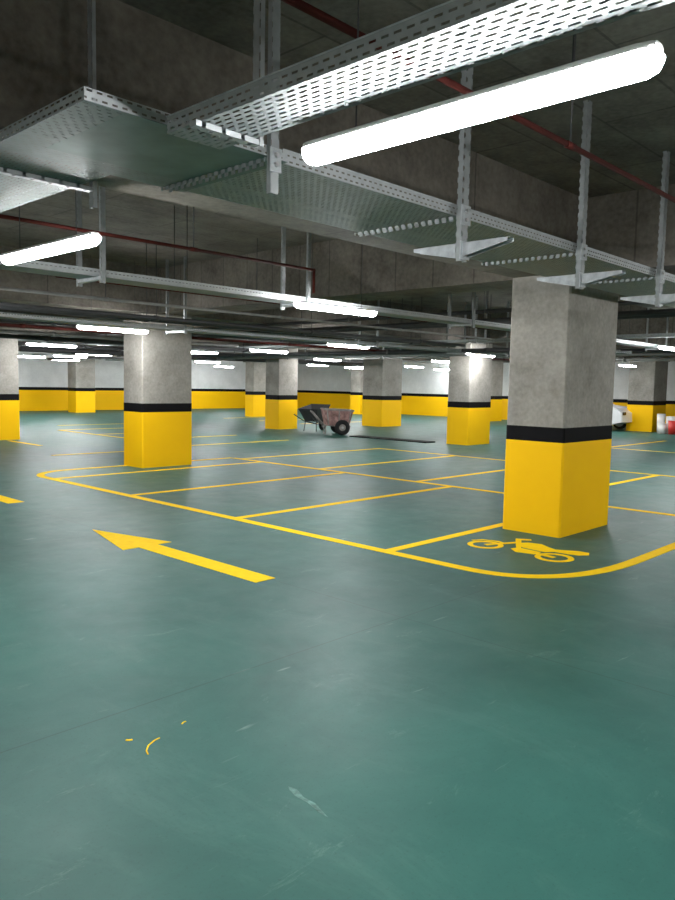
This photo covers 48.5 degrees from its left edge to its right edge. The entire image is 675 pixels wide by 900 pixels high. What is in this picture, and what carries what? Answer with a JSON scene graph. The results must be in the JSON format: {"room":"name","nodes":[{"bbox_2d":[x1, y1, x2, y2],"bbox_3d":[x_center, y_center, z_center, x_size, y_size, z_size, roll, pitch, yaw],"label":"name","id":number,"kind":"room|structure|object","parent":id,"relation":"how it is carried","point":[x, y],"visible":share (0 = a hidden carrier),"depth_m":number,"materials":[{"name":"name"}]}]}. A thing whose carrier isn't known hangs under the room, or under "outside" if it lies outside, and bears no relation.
{"room":"parking garage","nodes":[
{"label":"parking garage","id":0,"kind":"room"},
{"bbox_2d":[18,351,245,410],"bbox_3d":[-17.492,-3.543,34.157,0.300,3.600,39.600,6,7,43],"label":"wall","id":1,"kind":"structure","parent":0,"point":[43,383],"depth_m":39.64,"materials":[{"name":"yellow paint"}]},
{"bbox_2d":[0,408,674,899],"bbox_3d":[-1.779,-0.036,19.409,43.800,0.200,40.200,6,7,43],"label":"floor","id":2,"kind":"structure","parent":0,"point":[457,734],"depth_m":4.11,"materials":[{"name":"paint"}]},
{"bbox_2d":[0,333,19,439],"bbox_3d":[-8.859,-1.668,19.304,0.658,2.800,1.058,6,7,43],"label":"concrete column","id":3,"kind":"structure","parent":2,"relation":"on","point":[9,371],"depth_m":19.29,"materials":[{"name":"yellow paint"}]},
{"bbox_2d":[0,495,22,503],"bbox_3d":[-5.071,0.581,10.532,2.600,0.003,0.530,6,7,43],"label":"direction arrow marking","id":4,"kind":"object","parent":2,"relation":"on","point":[4,499],"visible":1,"depth_m":9.80,"materials":[{"name":"yellow paint"}]},
{"bbox_2d":[68,354,94,412],"bbox_3d":[-12.350,-3.222,36.194,0.808,2.800,1.008,6,7,43],"label":"concrete column","id":5,"kind":"structure","parent":2,"relation":"on","point":[81,373],"depth_m":35.89,"materials":[{"name":"yellow paint"}]},
{"bbox_2d":[56,462,258,478],"bbox_3d":[-3.042,0.350,13.597,0.110,0.003,4.300,6,7,43],"label":"floor line marking","id":6,"kind":"object","parent":2,"relation":"on","point":[248,462],"depth_m":13.35,"materials":[{"name":"yellow paint"}]},
{"bbox_2d":[124,313,191,467],"bbox_3d":[-3.389,-1.112,14.173,0.658,2.800,1.088,6,7,43],"label":"concrete column","id":7,"kind":"structure","parent":2,"relation":"on","point":[157,364],"depth_m":13.88,"materials":[{"name":"yellow paint"}]},
{"bbox_2d":[94,530,273,582],"bbox_3d":[-1.601,0.954,7.046,2.800,0.003,0.540,6,7,43],"label":"direction arrow marking","id":8,"kind":"object","parent":2,"relation":"on","point":[123,541],"visible":1,"depth_m":6.93,"materials":[{"name":"yellow paint"}]},
{"bbox_2d":[131,472,341,495],"bbox_3d":[-1.377,0.521,12.020,0.110,0.003,4.300,6,7,43],"label":"floor line marking","id":9,"kind":"object","parent":2,"relation":"on","point":[340,472],"depth_m":11.72,"materials":[{"name":"yellow paint"}]},
{"bbox_2d":[245,362,265,416],"bbox_3d":[-3.842,-2.979,35.288,0.608,2.800,0.808,6,7,43],"label":"concrete column","id":10,"kind":"structure","parent":2,"relation":"on","point":[255,377],"depth_m":35.03,"materials":[{"name":"yellow paint"}]},
{"bbox_2d":[265,348,297,428],"bbox_3d":[-1.958,-2.150,26.283,0.708,2.800,0.908,6,7,43],"label":"concrete column","id":11,"kind":"structure","parent":2,"relation":"on","point":[281,396],"depth_m":26.00,"materials":[{"name":"yellow paint"}]},
{"bbox_2d":[288,786,326,816],"bbox_3d":[-0.116,1.350,2.882,0.034,0.001,0.263,-3,6,-38],"label":"scuff mark","id":12,"kind":"object","parent":2,"relation":"on","point":[294,791],"visible":1,"depth_m":2.89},
{"bbox_2d":[241,448,377,458],"bbox_3d":[-0.481,0.074,17.292,0.110,0.003,4.360,6,7,43],"label":"floor line marking","id":13,"kind":"object","parent":2,"relation":"on","point":[374,448],"depth_m":17.04,"materials":[{"name":"yellow paint"}]},
{"bbox_2d":[294,404,330,431],"bbox_3d":[-0.799,-1.091,25.350,0.760,0.904,1.575,4,6,28],"label":"wheelbarrow","id":14,"kind":"object","parent":2,"relation":"on","point":[305,412],"visible":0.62,"depth_m":25.17,"materials":[{"name":"metal"}]},
{"bbox_2d":[298,404,330,421],"bbox_3d":[-0.778,-1.251,25.370,0.760,0.589,0.882,4,6,28],"label":"tub","id":15,"kind":"object","parent":14,"relation":"in","point":[305,412],"depth_m":25.16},
{"bbox_2d":[310,408,353,434],"bbox_3d":[-0.187,-0.917,23.928,1.332,0.827,1.154,0,5,-8],"label":"cart","id":16,"kind":"object","parent":2,"relation":"on","point":[339,420],"visible":1,"depth_m":23.53,"materials":[{"name":"red paint"}]},
{"bbox_2d":[321,409,352,425],"bbox_3d":[-0.024,-1.034,23.942,0.920,0.522,0.901,0,5,-8],"label":"tub","id":17,"kind":"object","parent":16,"relation":"in","point":[331,417],"depth_m":23.54,"materials":[{"name":"red paint"}]},
{"bbox_2d":[238,486,449,517],"bbox_3d":[0.311,0.694,10.422,0.110,0.003,4.300,6,7,43],"label":"floor marking","id":18,"kind":"object","parent":2,"relation":"on","point":[342,502],"depth_m":10.06,"materials":[{"name":"yellow paint"}]},
{"bbox_2d":[37,457,674,577],"bbox_3d":[-0.246,0.640,10.908,9.900,0.003,4.480,6,7,43],"label":"floor marking","id":19,"kind":"object","parent":2,"relation":"on","point":[667,548],"depth_m":7.35,"materials":[{"name":"yellow paint"}]},
{"bbox_2d":[350,362,362,413],"bbox_3d":[1.293,-3.360,40.742,0.708,2.800,1.008,6,7,43],"label":"concrete column","id":20,"kind":"structure","parent":2,"relation":"on","point":[356,393],"depth_m":40.33,"materials":[{"name":"yellow paint"}]},
{"bbox_2d":[362,359,402,426],"bbox_3d":[1.751,-2.345,29.304,1.008,2.800,1.208,6,7,43],"label":"concrete column","id":21,"kind":"structure","parent":2,"relation":"on","point":[382,378],"depth_m":28.90,"materials":[{"name":"yellow paint"}]},
{"bbox_2d":[319,456,451,468],"bbox_3d":[1.185,0.244,15.715,0.110,0.003,4.360,6,7,43],"label":"floor marking","id":22,"kind":"object","parent":2,"relation":"on","point":[443,456],"depth_m":15.49,"materials":[{"name":"yellow paint"}]},
{"bbox_2d":[349,435,434,442],"bbox_3d":[1.569,-0.325,22.111,2.900,0.030,0.450,6,7,43],"label":"strip","id":23,"kind":"object","parent":2,"relation":"on","point":[358,436],"visible":1,"depth_m":21.88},
{"bbox_2d":[386,523,502,550],"bbox_3d":[1.990,0.866,8.831,0.110,0.003,4.300,6,7,43],"label":"floor marking","id":24,"kind":"object","parent":2,"relation":"on","point":[402,547],"depth_m":7.92,"materials":[{"name":"yellow paint"}]},
{"bbox_2d":[233,458,674,515],"bbox_3d":[1.298,0.527,12.526,9.660,0.003,0.120,6,7,43],"label":"floor marking","id":25,"kind":"object","parent":2,"relation":"on","point":[233,458],"depth_m":12.41,"materials":[{"name":"yellow paint"}]},
{"bbox_2d":[419,469,504,481],"bbox_3d":[2.850,0.415,14.138,0.110,0.003,4.360,6,7,43],"label":"floor marking","id":26,"kind":"object","parent":2,"relation":"on","point":[503,469],"depth_m":13.49,"materials":[{"name":"yellow paint"}]},
{"bbox_2d":[446,343,492,444],"bbox_3d":[3.690,-1.571,20.935,0.708,2.800,1.108,6,7,43],"label":"concrete column","id":27,"kind":"structure","parent":2,"relation":"on","point":[469,387],"depth_m":20.60,"materials":[{"name":"yellow paint"}]},
{"bbox_2d":[490,361,503,420],"bbox_3d":[7.119,-2.775,35.363,0.808,2.800,1.208,6,7,43],"label":"concrete column","id":28,"kind":"structure","parent":2,"relation":"on","point":[497,366],"depth_m":35.14,"materials":[{"name":"yellow paint"}]},
{"bbox_2d":[378,448,674,476],"bbox_3d":[4.376,0.301,15.774,9.250,0.003,0.110,6,7,43],"label":"floor marking","id":29,"kind":"object","parent":2,"relation":"on","point":[378,448],"depth_m":16.79,"materials":[{"name":"yellow paint"}]},
{"bbox_2d":[467,538,588,561],"bbox_3d":[1.905,0.978,7.532,1.170,0.004,0.778,6,7,43],"label":"motorcycle symbol","id":30,"kind":"object","parent":2,"relation":"on","point":[539,547],"visible":1,"depth_m":7.44,"materials":[{"name":"yellow paint"}]},
{"bbox_2d":[503,276,618,537],"bbox_3d":[2.565,-0.506,8.589,0.708,2.800,1.208,6,7,43],"label":"concrete column","id":31,"kind":"structure","parent":2,"relation":"on","point":[563,338],"depth_m":8.20,"materials":[{"name":"yellow paint"}]},
{"bbox_2d":[612,404,631,428],"bbox_3d":[9.884,-1.637,30.451,4.170,1.500,1.760,6,7,43],"label":"car","id":32,"kind":"object","parent":2,"relation":"on","point":[621,415],"visible":0.26,"depth_m":28.73,"materials":[{"name":"white paint"}]},
{"bbox_2d":[609,475,659,485],"bbox_3d":[4.516,0.586,12.561,0.110,0.003,4.360,6,7,43],"label":"floor marking","id":33,"kind":"object","parent":2,"relation":"on","point":[651,475],"depth_m":13.31,"materials":[{"name":"yellow paint"}]},
{"bbox_2d":[626,361,667,431],"bbox_3d":[12.111,-2.148,29.328,1.008,2.800,1.308,6,7,43],"label":"concrete column","id":34,"kind":"structure","parent":2,"relation":"on","point":[647,386],"depth_m":28.85,"materials":[{"name":"yellow paint"}]},
{"bbox_2d":[657,423,667,433],"bbox_3d":[12.003,-0.792,27.727,0.360,0.375,0.360,6,7,43],"label":"paint bucket","id":35,"kind":"object","parent":2,"relation":"on","point":[661,427],"visible":1,"depth_m":27.61,"materials":[{"name":"white plastic"}]},
{"bbox_2d":[668,420,674,434],"bbox_3d":[12.259,-0.829,27.410,0.360,0.515,0.360,6,7,43],"label":"paint bucket","id":36,"kind":"object","parent":2,"relation":"on","point":[671,423],"visible":1,"depth_m":27.29,"materials":[{"name":"red plastic"}]},
{"bbox_2d":[0,0,674,310],"bbox_3d":[-1.706,-3.820,19.076,43.800,0.200,40.200,6,7,43],"label":"ceiling","id":37,"kind":"structure","parent":0,"point":[632,125],"depth_m":5.72,"materials":[{"name":"concrete"}]},
{"bbox_2d":[0,0,96,208],"bbox_3d":[-1.470,-1.780,3.534,0.044,1.130,0.700,6,7,43],"label":"hanger","id":38,"kind":"object","parent":37,"relation":"hanging from","point":[91,189],"visible":0.67,"depth_m":3.74,"materials":[{"name":"metal"}]},
{"bbox_2d":[0,149,108,212],"bbox_3d":[-3.317,-1.538,5.314,5.680,0.064,0.546,6,7,43],"label":"cable tray","id":39,"kind":"object","parent":38,"relation":"hanging from","point":[82,174],"visible":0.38,"depth_m":3.66,"materials":[{"name":"metal"}]},
{"bbox_2d":[0,169,100,264],"bbox_3d":[-1.892,-1.868,4.858,1.280,1.206,0.108,6,7,43],"label":"lamp","id":40,"kind":"object","parent":37,"relation":"hanging from","point":[88,239],"visible":0.82,"depth_m":4.77,"materials":[{"name":"white"}]},
{"bbox_2d":[0,235,100,264],"bbox_3d":[-1.903,-1.294,4.909,1.280,0.055,0.100,6,7,43],"label":"diffuser","id":41,"kind":"object","parent":40,"relation":"attached to","point":[76,242],"depth_m":4.79,"materials":[{"name":"white"}]},
{"bbox_2d":[26,340,75,347],"bbox_3d":[-7.157,-3.194,18.785,0.108,1.206,1.280,6,7,43],"label":"lamp","id":42,"kind":"object","parent":37,"relation":"hanging from","point":[27,343],"visible":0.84,"depth_m":18.77,"materials":[{"name":"white"}]},
{"bbox_2d":[26,343,75,347],"bbox_3d":[-7.168,-2.621,18.835,0.100,0.055,1.280,6,7,43],"label":"diffuser","id":43,"kind":"object","parent":42,"relation":"attached to","point":[29,344],"depth_m":18.79,"materials":[{"name":"white"}]},
{"bbox_2d":[0,309,123,329],"bbox_3d":[-5.930,-3.183,16.508,6.840,0.780,0.700,6,7,43],"label":"ceiling beam","id":44,"kind":"structure","parent":37,"relation":"attached to","point":[12,311],"depth_m":16.80,"materials":[{"name":"concrete"}]},
{"bbox_2d":[54,344,86,357],"bbox_3d":[-9.926,-4.047,27.872,0.108,1.206,1.280,6,7,43],"label":"lamp","id":45,"kind":"object","parent":37,"relation":"hanging from","point":[72,356],"visible":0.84,"depth_m":27.90,"materials":[{"name":"white"}]},
{"bbox_2d":[54,355,86,357],"bbox_3d":[-9.937,-3.474,27.922,0.100,0.055,1.280,6,7,43],"label":"diffuser","id":46,"kind":"object","parent":45,"relation":"attached to","point":[73,356],"depth_m":27.90,"materials":[{"name":"white"}]},
{"bbox_2d":[75,186,105,286],"bbox_3d":[-2.194,-2.054,6.656,0.450,1.160,0.050,6,7,43],"label":"hanger","id":47,"kind":"object","parent":37,"relation":"hanging from","point":[102,210],"visible":0.67,"depth_m":6.54,"materials":[{"name":"metal"}]},
{"bbox_2d":[0,259,674,351],"bbox_3d":[5.177,-2.106,14.427,0.306,0.064,23.800,6,7,43],"label":"cable tray","id":48,"kind":"object","parent":47,"relation":"hanging from","point":[34,268],"visible":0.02,"depth_m":7.57,"materials":[{"name":"metal"}]},
{"bbox_2d":[77,317,147,333],"bbox_3d":[-3.712,-2.569,12.427,0.108,1.206,1.280,6,7,43],"label":"lamp","id":49,"kind":"object","parent":37,"relation":"hanging from","point":[83,327],"visible":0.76,"depth_m":12.41,"materials":[{"name":"white"}]},
{"bbox_2d":[77,326,147,333],"bbox_3d":[-3.723,-1.996,12.478,0.100,0.055,1.280,6,7,43],"label":"diffuser","id":50,"kind":"object","parent":49,"relation":"attached to","point":[98,328],"depth_m":12.44,"materials":[{"name":"white"}]},
{"bbox_2d":[0,325,238,347],"bbox_3d":[-5.246,-2.929,15.873,0.100,1.149,8.000,6,7,43],"label":"ceiling pipe","id":51,"kind":"object","parent":37,"relation":"hanging from","point":[52,334],"visible":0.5,"depth_m":15.70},
{"bbox_2d":[0,324,281,353],"bbox_3d":[-5.098,-3.150,18.484,0.125,1.161,10.000,6,7,43],"label":"ceiling pipe","id":52,"kind":"object","parent":37,"relation":"hanging from","point":[9,336],"visible":0.56,"depth_m":17.66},
{"bbox_2d":[0,207,315,292],"bbox_3d":[-1.761,-2.029,6.014,0.038,1.080,4.467,6,7,43],"label":"ceiling pipe","id":53,"kind":"object","parent":37,"relation":"hanging from","point":[2,216],"visible":0.95,"depth_m":6.33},
{"bbox_2d":[166,256,186,334],"bbox_3d":[-2.649,-2.525,12.315,0.540,1.230,0.050,6,7,43],"label":"hanger","id":54,"kind":"object","parent":37,"relation":"hanging from","point":[185,257],"visible":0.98,"depth_m":12.19,"materials":[{"name":"metal"}]},
{"bbox_2d":[18,334,354,359],"bbox_3d":[-10.876,-4.262,27.794,0.660,0.800,39.600,6,7,43],"label":"ceiling beam","id":55,"kind":"structure","parent":37,"relation":"attached to","point":[18,334],"depth_m":29.17,"materials":[{"name":"concrete"}]},
{"bbox_2d":[18,338,362,362],"bbox_3d":[-4.139,-4.366,31.324,0.150,0.953,20.000,6,7,43],"label":"ceiling pipe","id":56,"kind":"object","parent":37,"relation":"hanging from","point":[83,346],"visible":0.19,"depth_m":26.99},
{"bbox_2d":[19,346,362,366],"bbox_3d":[-2.997,-3.744,26.472,0.200,1.298,16.500,6,7,43],"label":"ceiling pipe","id":57,"kind":"object","parent":37,"relation":"hanging from","point":[118,353],"visible":0.51,"depth_m":22.57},
{"bbox_2d":[0,314,410,349],"bbox_3d":[1.178,-3.464,22.161,0.125,0.941,26.000,6,7,43],"label":"ceiling pipe","id":58,"kind":"object","parent":37,"relation":"hanging from","point":[7,320],"visible":0.09,"depth_m":17.94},
{"bbox_2d":[162,0,281,195],"bbox_3d":[-0.553,-1.725,3.452,0.848,1.190,0.064,6,7,43],"label":"hanger","id":59,"kind":"object","parent":37,"relation":"hanging from","point":[274,154],"visible":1,"depth_m":3.20,"materials":[{"name":"metal"}]},
{"bbox_2d":[0,86,287,191],"bbox_3d":[-0.841,-1.296,3.230,0.800,0.047,0.960,6,7,43],"label":"cable tray","id":60,"kind":"object","parent":59,"relation":"on","point":[134,144],"visible":0.92,"depth_m":3.11,"materials":[{"name":"metal"}]},
{"bbox_2d":[190,0,264,148],"bbox_3d":[-0.398,-1.708,2.749,0.044,1.095,0.315,6,7,43],"label":"hanger","id":61,"kind":"object","parent":37,"relation":"hanging from","point":[258,48],"visible":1,"depth_m":2.85,"materials":[{"name":"metal"}]},
{"bbox_2d":[166,0,674,148],"bbox_3d":[1.433,-1.030,1.038,5.500,0.064,0.256,6,7,43],"label":"cable tray","id":62,"kind":"object","parent":61,"relation":"hanging from","point":[552,24],"visible":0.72,"depth_m":2.17,"materials":[{"name":"metal"}]},
{"bbox_2d":[0,243,455,346],"bbox_3d":[-1.172,-2.572,12.703,0.100,1.149,11.000,6,7,43],"label":"ceiling pipe","id":63,"kind":"object","parent":37,"relation":"hanging from","point":[1,308],"visible":0.32,"depth_m":11.54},
{"bbox_2d":[0,245,464,346],"bbox_3d":[-0.991,-2.559,12.531,0.075,1.137,11.000,6,7,43],"label":"ceiling pipe","id":64,"kind":"object","parent":37,"relation":"hanging from","point":[2,304],"visible":0.88,"depth_m":11.36,"materials":[{"name":"metal"}]},
{"bbox_2d":[0,311,509,360],"bbox_3d":[-0.564,-3.048,18.178,0.075,1.137,20.600,6,7,43],"label":"ceiling pipe","id":65,"kind":"object","parent":37,"relation":"hanging from","point":[22,325],"visible":0.53,"depth_m":16.08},
{"bbox_2d":[0,322,509,358],"bbox_3d":[0.165,-3.574,23.121,0.100,0.929,26.000,6,7,43],"label":"ceiling pipe","id":66,"kind":"object","parent":37,"relation":"hanging from","point":[0,322],"visible":0.1,"depth_m":19.91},
{"bbox_2d":[9,321,509,362],"bbox_3d":[-5.337,-3.694,22.549,0.660,0.800,39.600,6,7,43],"label":"ceiling beam","id":67,"kind":"structure","parent":37,"relation":"attached to","point":[40,330],"depth_m":24.16,"materials":[{"name":"concrete"}]},
{"bbox_2d":[250,342,287,353],"bbox_3d":[-1.810,-3.191,19.910,0.108,1.206,1.280,6,7,43],"label":"lamp","id":68,"kind":"object","parent":37,"relation":"hanging from","point":[257,349],"visible":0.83,"depth_m":19.90,"materials":[{"name":"white"}]},
{"bbox_2d":[250,349,286,353],"bbox_3d":[-1.821,-2.618,19.961,0.100,0.055,1.280,6,7,43],"label":"diffuser","id":69,"kind":"object","parent":68,"relation":"attached to","point":[252,350],"depth_m":19.90,"materials":[{"name":"white"}]},
{"bbox_2d":[47,301,509,359],"bbox_3d":[-3.505,-3.591,24.130,25.300,1.212,0.122,6,7,43],"label":"ceiling pipe","id":70,"kind":"object","parent":37,"relation":"hanging from","point":[475,350],"visible":0.62,"depth_m":20.75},
{"bbox_2d":[280,226,311,309],"bbox_3d":[-0.470,-2.180,8.462,0.450,1.160,0.050,6,7,43],"label":"hanger","id":71,"kind":"object","parent":37,"relation":"hanging from","point":[283,229],"visible":0.46,"depth_m":8.55,"materials":[{"name":"metal"}]},
{"bbox_2d":[0,246,669,361],"bbox_3d":[0.094,-3.137,17.406,0.660,0.800,39.600,6,7,43],"label":"ceiling beam","id":72,"kind":"structure","parent":37,"relation":"attached to","point":[13,279],"depth_m":13.06,"materials":[{"name":"concrete"}]},
{"bbox_2d":[0,283,669,357],"bbox_3d":[3.854,-2.925,16.878,0.050,0.984,26.000,6,7,43],"label":"ceiling pipe","id":73,"kind":"object","parent":37,"relation":"hanging from","point":[105,298],"visible":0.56,"depth_m":10.99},
{"bbox_2d":[158,239,512,315],"bbox_3d":[-0.308,-2.607,11.183,7.370,0.780,0.700,6,7,43],"label":"ceiling beam","id":74,"kind":"structure","parent":37,"relation":"attached to","point":[340,273],"depth_m":10.50,"materials":[{"name":"concrete"}]},
{"bbox_2d":[294,244,376,316],"bbox_3d":[0.009,-2.139,8.353,0.108,1.206,1.280,6,7,43],"label":"lamp","id":75,"kind":"object","parent":37,"relation":"hanging from","point":[297,303],"visible":0.93,"depth_m":8.32,"materials":[{"name":"white"}]},
{"bbox_2d":[294,302,376,316],"bbox_3d":[-0.002,-1.565,8.404,0.100,0.055,1.280,6,7,43],"label":"diffuser","id":76,"kind":"object","parent":75,"relation":"attached to","point":[303,305],"depth_m":8.32,"materials":[{"name":"white"}]},
{"bbox_2d":[289,334,382,344],"bbox_3d":[0.826,-3.677,23.589,6.840,0.780,0.700,6,7,43],"label":"ceiling beam","id":77,"kind":"structure","parent":37,"relation":"attached to","point":[292,334],"depth_m":24.20,"materials":[{"name":"concrete"}]},
{"bbox_2d":[0,0,674,308],"bbox_3d":[5.909,-2.540,11.900,0.660,0.800,39.600,6,7,43],"label":"ceiling beam","id":78,"kind":"structure","parent":37,"relation":"attached to","point":[144,58],"depth_m":4.44,"materials":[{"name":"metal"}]},
{"bbox_2d":[26,206,658,345],"bbox_3d":[5.158,-2.826,15.641,0.030,0.915,26.000,6,7,43],"label":"ceiling pipe","id":79,"kind":"object","parent":37,"relation":"hanging from","point":[187,206],"visible":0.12,"depth_m":8.48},
{"bbox_2d":[327,324,368,348],"bbox_3d":[0.259,-2.833,16.301,0.108,1.206,1.280,6,7,43],"label":"lamp","id":80,"kind":"object","parent":37,"relation":"hanging from","point":[328,344],"visible":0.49,"depth_m":16.23,"materials":[{"name":"white"}]},
{"bbox_2d":[327,343,368,348],"bbox_3d":[0.248,-2.260,16.351,0.100,0.055,1.280,6,7,43],"label":"diffuser","id":81,"kind":"object","parent":80,"relation":"attached to","point":[329,344],"depth_m":16.22,"materials":[{"name":"white"}]},
{"bbox_2d":[22,308,674,345],"bbox_3d":[-2.955,-3.144,17.685,22.000,0.950,0.098,6,7,43],"label":"ceiling pipe","id":82,"kind":"object","parent":37,"relation":"hanging from","point":[655,311],"visible":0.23,"depth_m":13.53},
{"bbox_2d":[66,299,645,337],"bbox_3d":[-2.304,-2.983,15.692,18.300,0.898,0.073,6,7,43],"label":"ceiling pipe","id":83,"kind":"object","parent":37,"relation":"hanging from","point":[620,303],"visible":0.43,"depth_m":12.85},
{"bbox_2d":[55,238,656,348],"bbox_3d":[4.434,-2.921,16.325,0.050,0.874,22.000,6,7,43],"label":"ceiling pipe","id":84,"kind":"object","parent":37,"relation":"hanging from","point":[257,238],"visible":0.16,"depth_m":10.21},
{"bbox_2d":[358,300,379,347],"bbox_3d":[0.661,-2.767,15.784,0.540,1.230,0.050,6,7,43],"label":"hanger","id":85,"kind":"object","parent":37,"relation":"hanging from","point":[378,301],"visible":0.45,"depth_m":15.66,"materials":[{"name":"metal"}]},
{"bbox_2d":[68,314,674,344],"bbox_3d":[-2.748,-3.153,17.902,22.000,0.962,0.122,6,7,43],"label":"ceiling pipe","id":86,"kind":"object","parent":37,"relation":"hanging from","point":[668,315],"visible":0.13,"depth_m":13.88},
{"bbox_2d":[355,24,513,262],"bbox_3d":[0.541,-1.737,4.401,1.130,1.290,0.090,6,7,43],"label":"hanger","id":87,"kind":"object","parent":37,"relation":"hanging from","point":[462,250],"visible":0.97,"depth_m":4.24,"materials":[{"name":"metal"}]},
{"bbox_2d":[446,302,466,353],"bbox_3d":[2.867,-2.928,18.096,0.540,1.230,0.050,6,7,43],"label":"hanger","id":88,"kind":"object","parent":37,"relation":"hanging from","point":[465,317],"visible":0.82,"depth_m":17.95,"materials":[{"name":"metal"}]},
{"bbox_2d":[447,292,475,328],"bbox_3d":[1.805,-2.346,10.847,0.450,1.160,0.050,6,7,43],"label":"hanger","id":89,"kind":"object","parent":37,"relation":"hanging from","point":[472,325],"visible":0.45,"depth_m":10.79,"materials":[{"name":"metal"}]},
{"bbox_2d":[281,0,674,202],"bbox_3d":[0.778,-1.913,3.414,0.038,0.758,9.000,6,7,43],"label":"ceiling pipe","id":90,"kind":"object","parent":37,"relation":"hanging from","point":[301,5],"visible":0.72,"depth_m":3.53,"materials":[{"name":"metal"}]},
{"bbox_2d":[474,297,486,343],"bbox_3d":[3.250,-2.922,16.970,0.044,1.030,0.420,6,7,43],"label":"hanger","id":91,"kind":"object","parent":37,"relation":"hanging from","point":[476,315],"visible":0.7,"depth_m":16.86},
{"bbox_2d":[302,0,664,165],"bbox_3d":[0.364,-1.597,2.282,1.280,1.206,0.108,6,7,43],"label":"lamp","id":92,"kind":"object","parent":37,"relation":"hanging from","point":[633,63],"visible":1,"depth_m":2.17,"materials":[{"name":"white"}]},
{"bbox_2d":[506,301,509,356],"bbox_3d":[4.251,-2.853,17.888,0.044,1.290,0.760,6,7,43],"label":"hanger","id":93,"kind":"object","parent":37,"relation":"hanging from","point":[508,304],"visible":0.36,"depth_m":17.62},
{"bbox_2d":[105,350,631,360],"bbox_3d":[-1.516,-2.893,23.388,21.300,0.064,0.606,6,7,43],"label":"cable tray","id":94,"kind":"object","parent":93,"relation":"on","point":[617,351],"visible":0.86,"depth_m":20.55,"materials":[{"name":"metal"}]},
{"bbox_2d":[345,352,674,358],"bbox_3d":[5.550,-3.189,21.192,14.500,1.150,0.098,6,7,43],"label":"ceiling pipe","id":95,"kind":"object","parent":37,"relation":"hanging from","point":[665,353],"visible":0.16,"depth_m":19.54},
{"bbox_2d":[408,349,673,355],"bbox_3d":[5.757,-3.242,21.406,14.500,1.075,0.146,6,7,43],"label":"ceiling pipe","id":96,"kind":"object","parent":37,"relation":"hanging from","point":[632,350],"visible":0.02,"depth_m":19.35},
{"bbox_2d":[482,100,625,288],"bbox_3d":[1.561,-1.812,5.470,1.130,1.290,0.090,6,7,43],"label":"hanger","id":97,"kind":"object","parent":37,"relation":"hanging from","point":[580,280],"visible":1,"depth_m":5.29,"materials":[{"name":"metal"}]},
{"bbox_2d":[466,305,674,342],"bbox_3d":[6.449,-3.100,18.265,7.370,0.780,0.700,6,7,43],"label":"ceiling beam","id":98,"kind":"structure","parent":37,"relation":"attached to","point":[656,325],"depth_m":17.45,"materials":[{"name":"concrete"}]},
{"bbox_2d":[585,184,674,279],"bbox_3d":[6.727,-1.885,4.522,10.740,0.780,0.700,6,7,43],"label":"ceiling beam","id":99,"kind":"structure","parent":37,"relation":"attached to","point":[625,225],"depth_m":7.59,"materials":[{"name":"concrete"}]},
{"bbox_2d":[590,151,674,306],"bbox_3d":[2.581,-1.887,6.539,1.130,1.290,0.090,6,7,43],"label":"hanger","id":100,"kind":"object","parent":37,"relation":"hanging from","point":[658,299],"visible":0.98,"depth_m":6.37,"materials":[{"name":"metal"}]},
{"bbox_2d":[615,357,674,361],"bbox_3d":[11.511,-3.287,23.247,8.700,1.088,0.171,6,7,43],"label":"ceiling pipe","id":101,"kind":"object","parent":37,"relation":"hanging from","point":[617,359],"visible":0.65,"depth_m":24.66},
{"bbox_2d":[616,338,674,348],"bbox_3d":[9.827,-3.347,21.805,7.370,0.780,0.700,6,7,43],"label":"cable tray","id":102,"kind":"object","parent":37,"relation":"attached to","point":[660,341],"depth_m":21.93,"materials":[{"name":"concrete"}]},
{"bbox_2d":[645,308,668,350],"bbox_3d":[6.907,-2.719,16.194,0.450,1.160,0.050,6,7,43],"label":"hanger","id":103,"kind":"object","parent":37,"relation":"hanging from","point":[647,324],"visible":0.61,"depth_m":16.28,"materials":[{"name":"metal"}]},
{"bbox_3d":[-8.916,-3.672,22.782,0.460,1.020,0.050,6,7,43],"label":"hanger","id":104,"kind":"object","parent":37,"relation":"hanging from","visible":0},
{"bbox_2d":[18,339,431,362],"bbox_3d":[-2.717,-3.769,29.317,0.306,0.064,21.000,6,7,43],"label":"cable tray","id":105,"kind":"object","parent":104,"relation":"hanging from","point":[18,339],"visible":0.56,"depth_m":24.84,"materials":[{"name":"metal"}]},
{"bbox_2d":[297,361,674,422],"bbox_3d":[12.012,-2.933,33.658,43.200,3.600,0.300,6,7,43],"label":"wall","id":106,"kind":"structure","parent":0,"point":[425,389],"depth_m":40.71,"materials":[{"name":"yellow paint"}]},
{"bbox_3d":[4.650,-2.038,8.707,1.130,1.290,0.090,6,7,43],"label":"hanger","id":107,"kind":"object","parent":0,"visible":0},
{"bbox_2d":[186,148,674,307],"bbox_3d":[6.968,-1.877,11.420,0.756,0.064,21.700,6,7,43],"label":"cable tray","id":108,"kind":"object","parent":107,"relation":"hanging from","point":[431,235],"visible":0.64,"depth_m":4.36,"materials":[{"name":"metal"}]},
{"bbox_3d":[-5.544,-2.314,9.281,0.540,1.230,0.050,6,7,43],"label":"hanger","id":109,"kind":"object","parent":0,"visible":0},
{"bbox_2d":[0,312,461,351],"bbox_3d":[-1.556,-2.075,13.518,0.406,0.064,13.200,6,7,43],"label":"cable tray","id":110,"kind":"object","parent":109,"relation":"hanging from","point":[33,317],"visible":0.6,"depth_m":12.53,"materials":[{"name":"metal"}]},
{"bbox_3d":[6.508,-2.588,13.884,0.044,1.030,0.420,6,7,43],"label":"hanger","id":111,"kind":"object","parent":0,"visible":0},
{"bbox_2d":[32,333,674,354],"bbox_3d":[-2.768,-3.087,22.701,28.400,0.064,0.306,6,7,43],"label":"cable tray","id":112,"kind":"object","parent":111,"relation":"hanging from","point":[663,335],"visible":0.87,"depth_m":17.16,"materials":[{"name":"metal"}]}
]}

